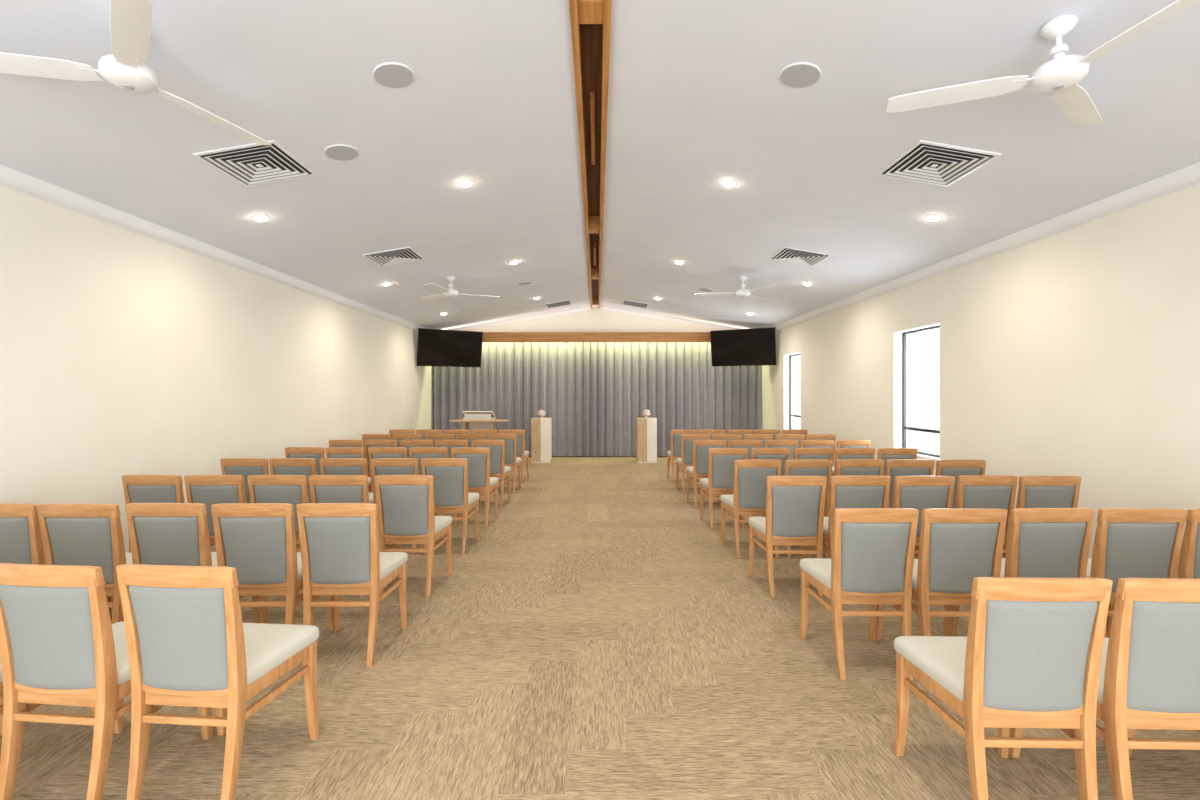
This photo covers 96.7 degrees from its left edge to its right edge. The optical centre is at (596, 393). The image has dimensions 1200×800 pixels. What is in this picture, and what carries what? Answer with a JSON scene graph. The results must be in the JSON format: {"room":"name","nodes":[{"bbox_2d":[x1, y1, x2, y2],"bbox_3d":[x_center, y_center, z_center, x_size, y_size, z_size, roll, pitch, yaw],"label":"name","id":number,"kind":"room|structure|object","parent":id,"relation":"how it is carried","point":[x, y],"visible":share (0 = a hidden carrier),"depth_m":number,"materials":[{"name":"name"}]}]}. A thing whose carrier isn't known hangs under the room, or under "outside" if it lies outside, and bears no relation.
{"room":"funeral chapel","nodes":[
{"label":"funeral chapel","id":0,"kind":"room"},
{"bbox_2d":[0,186,433,552],"bbox_3d":[-4.020,-0.040,5.125,0.200,3.080,15.850,0,0,0],"label":"wall","id":1,"kind":"structure","parent":0,"point":[123,352],"depth_m":4.74,"materials":[{"name":"paint"}]},
{"bbox_2d":[0,164,426,330],"bbox_3d":[-3.875,-1.423,5.125,0.090,0.105,15.450,0,0,0],"label":"trim","id":2,"kind":"structure","parent":1,"relation":"attached to","point":[10,178],"depth_m":4.67,"materials":[{"name":"paint"}]},
{"bbox_2d":[417,328,482,367],"bbox_3d":[-3.275,-1.000,11.819,1.400,0.797,0.426,0,0,-29],"label":"television","id":3,"kind":"object","parent":1,"relation":"attached to","point":[435,347],"visible":1,"depth_m":11.69,"materials":[{"name":"black plastic"}]},
{"bbox_2d":[466,306,721,331],"bbox_3d":[0.000,-0.310,12.950,7.840,3.620,0.200,0,0,0],"label":"wall","id":4,"kind":"structure","parent":0,"point":[596,319],"depth_m":12.85,"materials":[{"name":"paint"}]},
{"bbox_2d":[455,307,590,330],"bbox_3d":[-2.035,-1.747,12.825,3.770,0.695,0.050,0,0,0],"label":"trim","id":5,"kind":"structure","parent":4,"relation":"attached to","point":[586,308],"depth_m":12.82,"materials":[{"name":"paint"}]},
{"bbox_2d":[482,332,710,341],"bbox_3d":[0.000,-1.315,12.605,7.840,0.230,0.490,0,0,0],"label":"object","id":6,"kind":"object","parent":4,"relation":"attached to","point":[487,336],"visible":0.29,"depth_m":12.36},
{"bbox_2d":[603,307,733,329],"bbox_3d":[2.035,-1.747,12.825,3.770,0.695,0.050,0,0,0],"label":"trim","id":7,"kind":"structure","parent":4,"relation":"attached to","point":[604,308],"depth_m":12.82,"materials":[{"name":"paint"}]},
{"bbox_2d":[434,342,761,456],"bbox_3d":[0.008,0.080,12.677,7.803,2.800,0.223,0,0,0],"label":"stage curtain","id":8,"kind":"object","parent":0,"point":[593,394],"visible":0.66,"depth_m":12.70,"materials":[{"name":"fabric"}]},
{"bbox_2d":[0,0,1199,329],"bbox_3d":[0.000,-1.832,5.125,7.880,0.750,15.850,0,0,0],"label":"ceiling","id":9,"kind":"structure","parent":0,"point":[698,100],"depth_m":3.64,"materials":[{"name":"paint"}]},
{"bbox_2d":[0,0,271,144],"bbox_3d":[-2.319,-1.601,2.596,1.231,0.302,1.266,0,0,0],"label":"ceiling fan","id":10,"kind":"object","parent":9,"relation":"hanging from","point":[125,68],"depth_m":2.44,"materials":[{"name":"plastic"}]},
{"bbox_2d":[192,140,317,186],"bbox_3d":[-2.499,-1.692,3.950,0.570,0.014,0.570,-10,0,0],"label":"ceiling vent","id":11,"kind":"object","parent":9,"relation":"in","point":[254,164],"depth_m":3.92,"materials":[{"name":"metal"}]},
{"bbox_2d":[324,144,358,160],"bbox_3d":[-1.899,-1.794,3.970,0.236,0.011,0.236,-10,0,0],"label":"ceiling speaker","id":12,"kind":"object","parent":9,"relation":"in","point":[342,152],"depth_m":3.95},
{"bbox_2d":[373,62,413,87],"bbox_3d":[-1.219,-1.909,3.200,0.236,0.011,0.236,-10,0,0],"label":"ceiling speaker","id":13,"kind":"object","parent":9,"relation":"in","point":[389,74],"depth_m":3.18},
{"bbox_2d":[362,247,424,266],"bbox_3d":[-2.499,-1.692,6.600,0.570,0.014,0.570,-10,0,0],"label":"ceiling vent","id":14,"kind":"object","parent":9,"relation":"in","point":[406,254],"depth_m":6.58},
{"bbox_2d":[422,276,499,299],"bbox_3d":[-2.135,-1.604,7.891,1.275,0.307,1.217,0,0,0],"label":"ceiling fan","id":15,"kind":"object","parent":9,"relation":"hanging from","point":[450,292],"depth_m":7.95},
{"bbox_2d":[545,299,571,308],"bbox_3d":[-0.839,-1.972,11.700,0.574,0.108,0.580,0,0,0],"label":"ceiling vent","id":16,"kind":"object","parent":9,"relation":"in","point":[565,302],"visible":1,"depth_m":11.68,"materials":[{"name":"white metal"}]},
{"bbox_2d":[569,0,611,307],"bbox_3d":[-0.035,-2.230,5.125,0.224,0.320,15.450,0,0,0],"label":"ridge beam","id":17,"kind":"structure","parent":9,"relation":"attached to","point":[590,19],"depth_m":4.10,"materials":[{"name":"wood"}]},
{"bbox_2d":[622,299,648,308],"bbox_3d":[0.839,-1.972,11.700,0.574,0.108,0.580,0,0,0],"label":"ceiling vent","id":18,"kind":"object","parent":9,"relation":"in","point":[624,302],"visible":1,"depth_m":11.68,"materials":[{"name":"white metal"}]},
{"bbox_2d":[694,276,775,300],"bbox_3d":[2.081,-1.604,7.945,1.217,0.307,1.275,0,0,0],"label":"ceiling fan","id":19,"kind":"object","parent":9,"relation":"hanging from","point":[742,292],"depth_m":7.99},
{"bbox_2d":[780,62,820,87],"bbox_3d":[1.219,-1.909,3.200,0.236,0.012,0.236,9,0,0],"label":"ceiling speaker","id":20,"kind":"object","parent":9,"relation":"in","point":[801,74],"depth_m":3.18},
{"bbox_2d":[769,247,831,266],"bbox_3d":[2.499,-1.692,6.600,0.570,0.016,0.570,10,0,0],"label":"ceiling vent","id":21,"kind":"object","parent":9,"relation":"in","point":[786,254],"depth_m":6.58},
{"bbox_2d":[876,140,1001,186],"bbox_3d":[2.499,-1.692,3.950,0.570,0.016,0.570,10,0,0],"label":"ceiling vent","id":22,"kind":"object","parent":9,"relation":"in","point":[927,162],"depth_m":3.91,"materials":[{"name":"metal"}]},
{"bbox_2d":[886,0,1199,126],"bbox_3d":[2.140,-1.604,2.416,1.279,0.307,1.209,0,0,0],"label":"ceiling fan","id":23,"kind":"object","parent":9,"relation":"hanging from","point":[1060,75],"depth_m":2.56,"materials":[{"name":"plastic"}]},
{"bbox_2d":[0,456,1199,799],"bbox_3d":[0.000,1.550,5.125,8.240,0.100,15.850,0,0,0],"label":"floor","id":24,"kind":"structure","parent":0,"point":[598,639],"depth_m":2.60,"materials":[{"name":"carpet"}]},
{"bbox_2d":[0,659,94,735],"bbox_3d":[-2.399,1.048,2.107,0.465,0.904,0.527,0,0,1],"label":"upholstered chair","id":25,"kind":"object","parent":24,"relation":"on","point":[92,709],"visible":0.02,"depth_m":2.31,"materials":[{"name":"brown wood"}]},
{"bbox_2d":[0,503,111,620],"bbox_3d":[-3.297,1.048,3.149,0.465,0.904,0.527,0,0,0],"label":"upholstered chair","id":26,"kind":"object","parent":24,"relation":"on","point":[21,542],"visible":0.24,"depth_m":2.92,"materials":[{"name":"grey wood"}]},
{"bbox_2d":[37,504,132,623],"bbox_3d":[-2.840,1.048,3.147,0.465,0.904,0.527,0,0,1],"label":"upholstered chair","id":27,"kind":"object","parent":24,"relation":"on","point":[72,534],"visible":0.45,"depth_m":2.92,"materials":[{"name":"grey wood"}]},
{"bbox_2d":[0,563,212,799],"bbox_3d":[-1.932,1.048,2.107,0.465,0.904,0.527,0,0,5],"label":"upholstered chair","id":28,"kind":"object","parent":24,"relation":"on","point":[60,644],"visible":0.87,"depth_m":1.89,"materials":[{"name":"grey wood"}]},
{"bbox_2d":[122,475,184,552],"bbox_3d":[-3.298,1.048,4.181,0.465,0.904,0.527,0,0,1],"label":"upholstered chair","id":29,"kind":"object","parent":24,"relation":"on","point":[137,488],"visible":0.22,"depth_m":3.94,"materials":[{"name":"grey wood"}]},
{"bbox_2d":[125,503,259,622],"bbox_3d":[-2.373,1.048,3.165,0.465,0.904,0.527,0,0,1],"label":"upholstered chair","id":30,"kind":"object","parent":24,"relation":"on","point":[177,534],"visible":0.41,"depth_m":2.93,"materials":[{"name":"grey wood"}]},
{"bbox_2d":[184,475,245,551],"bbox_3d":[-2.833,1.048,4.175,0.465,0.904,0.527,0,0,1],"label":"upholstered chair","id":31,"kind":"object","parent":24,"relation":"on","point":[209,490],"visible":0.22,"depth_m":3.93,"materials":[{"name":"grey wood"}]},
{"bbox_2d":[116,564,318,799],"bbox_3d":[-1.460,1.048,2.098,0.465,0.904,0.527,0,0,5],"label":"upholstered chair","id":32,"kind":"object","parent":24,"relation":"on","point":[189,643],"visible":1,"depth_m":1.89,"materials":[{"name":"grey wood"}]},
{"bbox_2d":[220,458,268,502],"bbox_3d":[-3.299,1.048,5.213,0.465,0.904,0.527,0,0,0],"label":"upholstered chair","id":33,"kind":"object","parent":24,"relation":"on","point":[245,467],"visible":0.3,"depth_m":4.97,"materials":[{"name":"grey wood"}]},
{"bbox_2d":[211,503,333,629],"bbox_3d":[-1.896,1.048,3.154,0.465,0.904,0.527,0,0,-1],"label":"upholstered chair","id":34,"kind":"object","parent":24,"relation":"on","point":[258,540],"visible":0.67,"depth_m":2.94,"materials":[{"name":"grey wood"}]},
{"bbox_2d":[247,475,308,594],"bbox_3d":[-2.363,1.048,4.175,0.465,0.904,0.527,0,0,1],"label":"upholstered chair","id":35,"kind":"object","parent":24,"relation":"on","point":[291,489],"visible":0.22,"depth_m":3.93,"materials":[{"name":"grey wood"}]},
{"bbox_2d":[269,458,316,502],"bbox_3d":[-2.840,1.048,5.206,0.465,0.904,0.527,0,0,1],"label":"upholstered chair","id":36,"kind":"object","parent":24,"relation":"on","point":[278,466],"visible":0.22,"depth_m":4.96,"materials":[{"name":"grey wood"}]},
{"bbox_2d":[285,447,324,474],"bbox_3d":[-3.299,1.048,6.238,0.465,0.904,0.527,0,0,-1],"label":"upholstered chair","id":37,"kind":"object","parent":24,"relation":"on","point":[317,453],"visible":0.18,"depth_m":5.99,"materials":[{"name":"brown wood"}]},
{"bbox_2d":[329,440,362,446],"bbox_3d":[-3.296,1.048,7.216,0.465,0.904,0.527,0,0,0],"label":"upholstered chair","id":38,"kind":"object","parent":24,"relation":"on","point":[332,443],"visible":0.12,"depth_m":6.97,"materials":[{"name":"brown wood"}]},
{"bbox_2d":[319,458,373,502],"bbox_3d":[-2.372,1.048,5.204,0.465,0.904,0.527,0,0,-1],"label":"upholstered chair","id":39,"kind":"object","parent":24,"relation":"on","point":[328,466],"visible":0.26,"depth_m":4.96,"materials":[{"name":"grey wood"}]},
{"bbox_2d":[325,447,370,490],"bbox_3d":[-2.831,1.048,6.216,0.465,0.904,0.527,0,0,-1],"label":"upholstered chair","id":40,"kind":"object","parent":24,"relation":"on","point":[331,452],"visible":0.16,"depth_m":5.97,"materials":[{"name":"brown wood"}]},
{"bbox_2d":[309,475,393,597],"bbox_3d":[-1.905,1.048,4.166,0.465,0.904,0.527,0,0,1],"label":"upholstered chair","id":41,"kind":"object","parent":24,"relation":"on","point":[323,488],"visible":0.34,"depth_m":3.92,"materials":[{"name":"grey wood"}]},
{"bbox_2d":[296,503,407,666],"bbox_3d":[-1.434,1.048,3.159,0.465,0.904,0.527,0,0,-1],"label":"upholstered chair","id":42,"kind":"object","parent":24,"relation":"on","point":[340,554],"visible":0.98,"depth_m":2.95,"materials":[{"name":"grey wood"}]},
{"bbox_2d":[362,434,391,447],"bbox_3d":[-3.306,1.048,8.226,0.465,0.904,0.527,0,0,0],"label":"upholstered chair","id":43,"kind":"object","parent":24,"relation":"on","point":[364,436],"visible":0.12,"depth_m":7.98,"materials":[{"name":"brown wood"}]},
{"bbox_2d":[364,440,396,492],"bbox_3d":[-2.840,1.048,7.220,0.465,0.904,0.527,0,0,0],"label":"upholstered chair","id":44,"kind":"object","parent":24,"relation":"on","point":[367,443],"visible":0.16,"depth_m":6.97,"materials":[{"name":"brown wood"}]},
{"bbox_2d":[368,447,406,492],"bbox_3d":[-2.361,1.048,6.237,0.465,0.904,0.527,0,0,0],"label":"upholstered chair","id":45,"kind":"object","parent":24,"relation":"on","point":[374,452],"visible":0.19,"depth_m":5.99,"materials":[{"name":"brown wood"}]},
{"bbox_2d":[371,458,418,554],"bbox_3d":[-1.894,1.048,5.201,0.465,0.904,0.527,0,0,-1],"label":"upholstered chair","id":46,"kind":"object","parent":24,"relation":"on","point":[380,466],"visible":0.16,"depth_m":4.96,"materials":[{"name":"brown wood"}]},
{"bbox_2d":[393,434,421,446],"bbox_3d":[-2.840,1.048,8.219,0.465,0.904,0.527,0,0,1],"label":"upholstered chair","id":47,"kind":"object","parent":24,"relation":"on","point":[397,437],"visible":0.13,"depth_m":7.97,"materials":[{"name":"brown wood"}]},
{"bbox_2d":[374,475,451,596],"bbox_3d":[-1.428,1.048,4.173,0.465,0.904,0.527,0,0,0],"label":"upholstered chair","id":48,"kind":"object","parent":24,"relation":"on","point":[405,503],"visible":0.91,"depth_m":3.96,"materials":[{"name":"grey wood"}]},
{"bbox_2d":[399,440,432,457],"bbox_3d":[-2.372,1.048,7.216,0.465,0.904,0.527,0,0,-1],"label":"upholstered chair","id":49,"kind":"object","parent":24,"relation":"on","point":[407,444],"visible":0.14,"depth_m":6.97,"materials":[{"name":"brown wood"}]},
{"bbox_2d":[416,429,442,439],"bbox_3d":[-2.831,1.048,9.216,0.465,0.904,0.527,0,0,-1],"label":"upholstered chair","id":50,"kind":"object","parent":24,"relation":"on","point":[423,432],"visible":0.14,"depth_m":8.96,"materials":[{"name":"brown wood"}]},
{"bbox_2d":[409,447,459,516],"bbox_3d":[-1.897,1.048,6.228,0.465,0.904,0.527,0,0,0],"label":"upholstered chair","id":51,"kind":"object","parent":24,"relation":"on","point":[419,453],"visible":0.2,"depth_m":5.98,"materials":[{"name":"brown wood"}]},
{"bbox_2d":[425,434,453,446],"bbox_3d":[-2.368,1.048,8.236,0.465,0.904,0.527,0,0,-1],"label":"upholstered chair","id":52,"kind":"object","parent":24,"relation":"on","point":[433,437],"visible":0.15,"depth_m":7.99,"materials":[{"name":"brown wood"}]},
{"bbox_2d":[421,458,478,554],"bbox_3d":[-1.428,1.048,5.207,0.465,0.904,0.527,0,0,-1],"label":"upholstered chair","id":53,"kind":"object","parent":24,"relation":"on","point":[451,495],"visible":0.77,"depth_m":4.99,"materials":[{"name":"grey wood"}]},
{"bbox_2d":[435,440,467,457],"bbox_3d":[-1.906,1.048,7.225,0.465,0.904,0.527,0,0,1],"label":"upholstered chair","id":54,"kind":"object","parent":24,"relation":"on","point":[449,444],"visible":0.14,"depth_m":6.97,"materials":[{"name":"brown wood"}]},
{"bbox_2d":[456,434,484,493],"bbox_3d":[-1.892,1.048,8.221,0.465,0.904,0.527,0,0,0],"label":"upholstered chair","id":55,"kind":"object","parent":24,"relation":"on","point":[469,437],"visible":0.18,"depth_m":7.97,"materials":[{"name":"brown wood"}]},
{"bbox_2d":[451,447,497,527],"bbox_3d":[-1.424,1.048,6.222,0.465,0.904,0.527,0,0,-1],"label":"upholstered chair","id":56,"kind":"object","parent":24,"relation":"on","point":[479,479],"visible":0.62,"depth_m":6.00,"materials":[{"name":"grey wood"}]},
{"bbox_2d":[449,411,508,433],"bbox_3d":[-2.420,0.922,11.000,1.160,1.155,0.440,0,0,0],"label":"lectern","id":57,"kind":"object","parent":24,"relation":"on","point":[472,420],"visible":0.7,"depth_m":10.83,"materials":[{"name":"brown wood"}]},
{"bbox_2d":[472,429,497,439],"bbox_3d":[-1.899,1.048,9.228,0.465,0.904,0.527,0,0,-1],"label":"upholstered chair","id":58,"kind":"object","parent":24,"relation":"on","point":[486,432],"visible":0.12,"depth_m":8.98,"materials":[{"name":"brown wood"}]},
{"bbox_2d":[471,440,510,507],"bbox_3d":[-1.433,1.048,7.224,0.465,0.904,0.527,0,0,-1],"label":"upholstered chair","id":59,"kind":"object","parent":24,"relation":"on","point":[498,469],"visible":0.55,"depth_m":7.01,"materials":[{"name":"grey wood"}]},
{"bbox_2d":[488,434,520,493],"bbox_3d":[-1.429,1.048,8.236,0.465,0.904,0.527,0,0,-1],"label":"upholstered chair","id":60,"kind":"object","parent":24,"relation":"on","point":[510,452],"visible":0.56,"depth_m":8.02,"materials":[{"name":"brown wood"}]},
{"bbox_2d":[499,429,528,482],"bbox_3d":[-1.434,1.048,9.214,0.465,0.904,0.527,0,0,0],"label":"upholstered chair","id":61,"kind":"object","parent":24,"relation":"on","point":[520,441],"visible":0.48,"depth_m":9.00,"materials":[{"name":"brown wood"}]},
{"bbox_2d":[531,418,551,462],"bbox_3d":[-1.220,1.015,11.750,0.420,0.970,0.360,0,0,0],"label":"pedestal","id":62,"kind":"object","parent":24,"relation":"on","point":[541,428],"visible":0.98,"depth_m":11.57,"materials":[{"name":"beige laminate"}]},
{"bbox_2d":[636,418,656,462],"bbox_3d":[1.090,1.015,11.750,0.420,0.970,0.360,0,0,0],"label":"pedestal","id":63,"kind":"object","parent":24,"relation":"on","point":[646,428],"visible":0.96,"depth_m":11.57,"materials":[{"name":"beige laminate"}]},
{"bbox_2d":[667,429,696,482],"bbox_3d":[1.465,1.048,9.217,0.465,0.904,0.527,0,0,1],"label":"upholstered chair","id":64,"kind":"object","parent":24,"relation":"on","point":[675,452],"visible":0.61,"depth_m":9.00,"materials":[{"name":"brown wood"}]},
{"bbox_2d":[676,434,709,494],"bbox_3d":[1.472,1.048,8.174,0.465,0.904,0.527,0,0,0],"label":"upholstered chair","id":65,"kind":"object","parent":24,"relation":"on","point":[686,460],"visible":0.52,"depth_m":7.96,"materials":[{"name":"brown wood"}]},
{"bbox_2d":[686,440,725,508],"bbox_3d":[1.471,1.048,7.184,0.465,0.904,0.527,0,0,0],"label":"upholstered chair","id":66,"kind":"object","parent":24,"relation":"on","point":[699,470],"visible":0.59,"depth_m":6.97,"materials":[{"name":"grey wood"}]},
{"bbox_2d":[699,429,724,439],"bbox_3d":[1.941,1.048,9.230,0.465,0.904,0.527,0,0,0],"label":"upholstered chair","id":67,"kind":"object","parent":24,"relation":"on","point":[710,432],"visible":0.09,"depth_m":8.98,"materials":[{"name":"brown wood"}]},
{"bbox_2d":[700,448,747,528],"bbox_3d":[1.457,1.048,6.141,0.465,0.904,0.527,0,0,1],"label":"upholstered chair","id":68,"kind":"object","parent":24,"relation":"on","point":[720,480],"visible":0.7,"depth_m":5.92,"materials":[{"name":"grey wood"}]},
{"bbox_2d":[712,434,740,447],"bbox_3d":[1.940,1.048,8.182,0.465,0.904,0.527,0,0,1],"label":"upholstered chair","id":69,"kind":"object","parent":24,"relation":"on","point":[726,437],"visible":0.2,"depth_m":7.93,"materials":[{"name":"brown wood"}]},
{"bbox_2d":[727,429,752,439],"bbox_3d":[2.408,1.048,9.225,0.465,0.904,0.527,0,0,-1],"label":"upholstered chair","id":70,"kind":"object","parent":24,"relation":"on","point":[742,432],"visible":0.13,"depth_m":8.97,"materials":[{"name":"brown wood"}]},
{"bbox_2d":[720,440,761,501],"bbox_3d":[1.935,1.048,7.184,0.465,0.904,0.527,0,0,1],"label":"upholstered chair","id":71,"kind":"object","parent":24,"relation":"on","point":[748,444],"visible":0.17,"depth_m":6.93,"materials":[{"name":"brown wood"}]},
{"bbox_2d":[720,459,781,557],"bbox_3d":[1.470,1.048,5.107,0.465,0.904,0.527,0,0,-1],"label":"upholstered chair","id":72,"kind":"object","parent":24,"relation":"on","point":[750,475],"visible":0.77,"depth_m":4.89,"materials":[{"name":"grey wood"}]},
{"bbox_2d":[743,434,772,447],"bbox_3d":[2.396,1.048,8.168,0.465,0.904,0.527,0,0,-1],"label":"upholstered chair","id":73,"kind":"object","parent":24,"relation":"on","point":[763,437],"visible":0.14,"depth_m":7.92,"materials":[{"name":"brown wood"}]},
{"bbox_2d":[739,448,790,518],"bbox_3d":[1.936,1.048,6.157,0.465,0.904,0.527,0,0,0],"label":"upholstered chair","id":74,"kind":"object","parent":24,"relation":"on","point":[783,454],"visible":0.17,"depth_m":5.91,"materials":[{"name":"brown wood"}]},
{"bbox_2d":[754,429,779,439],"bbox_3d":[2.874,1.048,9.219,0.465,0.904,0.527,0,0,1],"label":"upholstered chair","id":75,"kind":"object","parent":24,"relation":"on","point":[773,432],"visible":0.18,"depth_m":8.97,"materials":[{"name":"brown wood"}]},
{"bbox_2d":[765,440,797,459],"bbox_3d":[2.404,1.048,7.186,0.465,0.904,0.527,0,0,-1],"label":"upholstered chair","id":76,"kind":"object","parent":24,"relation":"on","point":[792,444],"visible":0.19,"depth_m":6.94,"materials":[{"name":"brown wood"}]},
{"bbox_2d":[748,476,826,598],"bbox_3d":[1.470,1.048,4.138,0.465,0.904,0.527,0,0,1],"label":"upholstered chair","id":77,"kind":"object","parent":24,"relation":"on","point":[795,505],"visible":0.96,"depth_m":3.92,"materials":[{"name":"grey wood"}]},
{"bbox_2d":[775,434,804,447],"bbox_3d":[2.874,1.048,8.168,0.465,0.904,0.527,0,0,-1],"label":"upholstered chair","id":78,"kind":"object","parent":24,"relation":"on","point":[798,437],"visible":0.13,"depth_m":7.92,"materials":[{"name":"brown wood"}]},
{"bbox_2d":[784,459,832,557],"bbox_3d":[1.931,1.048,5.100,0.465,0.904,0.527,0,0,-1],"label":"upholstered chair","id":79,"kind":"object","parent":24,"relation":"on","point":[806,467],"visible":0.27,"depth_m":4.86,"materials":[{"name":"brown wood"}]},
{"bbox_2d":[794,448,833,475],"bbox_3d":[2.409,1.048,6.158,0.465,0.904,0.527,0,0,-1],"label":"upholstered chair","id":80,"kind":"object","parent":24,"relation":"on","point":[800,453],"visible":0.16,"depth_m":5.91,"materials":[{"name":"brown wood"}]},
{"bbox_2d":[800,440,833,447],"bbox_3d":[2.873,1.048,7.176,0.465,0.904,0.527,0,0,1],"label":"upholstered chair","id":81,"kind":"object","parent":24,"relation":"on","point":[803,443],"visible":0.19,"depth_m":6.92,"materials":[{"name":"brown wood"}]},
{"bbox_2d":[806,434,835,465],"bbox_3d":[3.345,1.048,8.180,0.465,0.904,0.527,0,0,0],"label":"upholstered chair","id":82,"kind":"object","parent":24,"relation":"on","point":[808,436],"visible":0.13,"depth_m":7.93,"materials":[{"name":"brown wood"}]},
{"bbox_2d":[806,475,890,557],"bbox_3d":[1.940,1.048,4.147,0.465,0.904,0.527,0,0,1],"label":"upholstered chair","id":83,"kind":"object","parent":24,"relation":"on","point":[848,491],"visible":0.28,"depth_m":3.91,"materials":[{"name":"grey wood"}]},
{"bbox_2d":[832,440,870,475],"bbox_3d":[3.342,1.048,7.172,0.465,0.904,0.527,0,0,-1],"label":"upholstered chair","id":84,"kind":"object","parent":24,"relation":"on","point":[840,443],"visible":0.2,"depth_m":6.92,"materials":[{"name":"brown wood"}]},
{"bbox_2d":[834,448,874,475],"bbox_3d":[2.866,1.048,6.140,0.465,0.904,0.527,0,0,1],"label":"upholstered chair","id":85,"kind":"object","parent":24,"relation":"on","point":[840,453],"visible":0.16,"depth_m":5.89,"materials":[{"name":"brown wood"}]},
{"bbox_2d":[800,508,918,679],"bbox_3d":[1.471,1.048,3.029,0.465,0.904,0.527,0,0,1],"label":"upholstered chair","id":86,"kind":"object","parent":24,"relation":"on","point":[871,563],"visible":0.98,"depth_m":2.82,"materials":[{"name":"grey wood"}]},
{"bbox_2d":[836,459,883,475],"bbox_3d":[2.409,1.048,5.115,0.465,0.904,0.527,0,0,-1],"label":"upholstered chair","id":87,"kind":"object","parent":24,"relation":"on","point":[871,467],"visible":0.15,"depth_m":4.87,"materials":[{"name":"brown wood"}]},
{"bbox_2d":[877,448,917,475],"bbox_3d":[3.332,1.048,6.139,0.465,0.904,0.527,0,0,0],"label":"upholstered chair","id":88,"kind":"object","parent":24,"relation":"on","point":[884,454],"visible":0.21,"depth_m":5.89,"materials":[{"name":"brown wood"}]},
{"bbox_2d":[885,459,934,507],"bbox_3d":[2.874,1.048,5.112,0.465,0.904,0.527,0,0,1],"label":"upholstered chair","id":89,"kind":"object","parent":24,"relation":"on","point":[894,467],"visible":0.27,"depth_m":4.87,"materials":[{"name":"brown wood"}]},
{"bbox_2d":[892,476,954,558],"bbox_3d":[2.402,1.048,4.135,0.465,0.904,0.527,0,0,0],"label":"upholstered chair","id":90,"kind":"object","parent":24,"relation":"on","point":[919,493],"visible":0.27,"depth_m":3.90,"materials":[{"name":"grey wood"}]},
{"bbox_2d":[876,508,1007,639],"bbox_3d":[1.929,1.048,3.023,0.465,0.904,0.527,0,0,0],"label":"upholstered chair","id":91,"kind":"object","parent":24,"relation":"on","point":[957,546],"visible":0.63,"depth_m":2.80,"materials":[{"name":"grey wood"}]},
{"bbox_2d":[936,459,985,507],"bbox_3d":[3.337,1.048,5.103,0.465,0.904,0.527,0,0,1],"label":"upholstered chair","id":92,"kind":"object","parent":24,"relation":"on","point":[955,468],"visible":0.13,"depth_m":4.86,"materials":[{"name":"brown wood"}]},
{"bbox_2d":[955,475,1017,557],"bbox_3d":[2.877,1.048,4.155,0.465,0.904,0.527,0,0,-1],"label":"upholstered chair","id":93,"kind":"object","parent":24,"relation":"on","point":[973,491],"visible":0.4,"depth_m":3.92,"materials":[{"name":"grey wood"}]},
{"bbox_2d":[894,577,1112,799],"bbox_3d":[1.463,1.048,1.974,0.465,0.904,0.527,0,0,1],"label":"upholstered chair","id":94,"kind":"object","parent":24,"relation":"on","point":[1030,655],"visible":1,"depth_m":1.77,"materials":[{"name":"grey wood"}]},
{"bbox_2d":[951,508,1094,635],"bbox_3d":[2.396,1.048,3.035,0.465,0.904,0.527,0,0,-1],"label":"upholstered chair","id":95,"kind":"object","parent":24,"relation":"on","point":[1042,542],"visible":0.42,"depth_m":2.80,"materials":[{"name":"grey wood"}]},
{"bbox_2d":[1016,476,1081,508],"bbox_3d":[3.333,1.048,4.143,0.465,0.904,0.527,0,0,1],"label":"upholstered chair","id":96,"kind":"object","parent":24,"relation":"on","point":[1033,491],"visible":0.29,"depth_m":3.90,"materials":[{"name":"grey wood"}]},
{"bbox_2d":[1009,578,1199,799],"bbox_3d":[1.935,1.048,1.966,0.465,0.904,0.527,0,0,1],"label":"upholstered chair","id":97,"kind":"object","parent":24,"relation":"on","point":[1149,677],"visible":0.77,"depth_m":1.75,"materials":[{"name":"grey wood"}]},
{"bbox_2d":[1086,508,1186,637],"bbox_3d":[2.868,1.048,3.026,0.465,0.904,0.527,0,0,1],"label":"upholstered chair","id":98,"kind":"object","parent":24,"relation":"on","point":[1128,542],"visible":0.38,"depth_m":2.80,"materials":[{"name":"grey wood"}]},
{"bbox_2d":[1107,508,1199,637],"bbox_3d":[3.330,1.048,3.023,0.465,0.904,0.527,0,0,1],"label":"upholstered chair","id":99,"kind":"object","parent":24,"relation":"on","point":[1189,560],"visible":0.31,"depth_m":2.82,"materials":[{"name":"brown wood"}]},
{"bbox_2d":[762,183,1199,558],"bbox_3d":[4.020,-0.040,5.125,0.200,3.080,15.850,0,0,0],"label":"wall","id":100,"kind":"structure","parent":0,"point":[1075,351],"depth_m":4.59,"materials":[{"name":"paint"}]},
{"bbox_2d":[710,327,775,366],"bbox_3d":[3.253,-1.020,11.824,1.400,0.800,0.420,0,0,27],"label":"television","id":101,"kind":"object","parent":100,"relation":"attached to","point":[754,346],"visible":1,"depth_m":11.69,"materials":[{"name":"black plastic"}]},
{"bbox_2d":[789,353,800,428],"bbox_3d":[4.048,-0.030,10.720,0.045,1.560,0.920,0,0,0],"label":"window","id":102,"kind":"structure","parent":100,"relation":"in","point":[790,356],"depth_m":11.15,"materials":[{"name":"metal"}]},
{"bbox_2d":[902,325,939,457],"bbox_3d":[4.048,-0.030,6.570,0.045,1.560,0.940,0,0,0],"label":"window","id":103,"kind":"structure","parent":100,"relation":"in","point":[904,428],"depth_m":7.01,"materials":[{"name":"metal"}]},
{"bbox_2d":[770,162,1199,331],"bbox_3d":[3.875,-1.423,5.125,0.090,0.105,15.450,0,0,0],"label":"trim","id":104,"kind":"structure","parent":100,"relation":"attached to","point":[1189,176],"depth_m":4.64,"materials":[{"name":"paint"}]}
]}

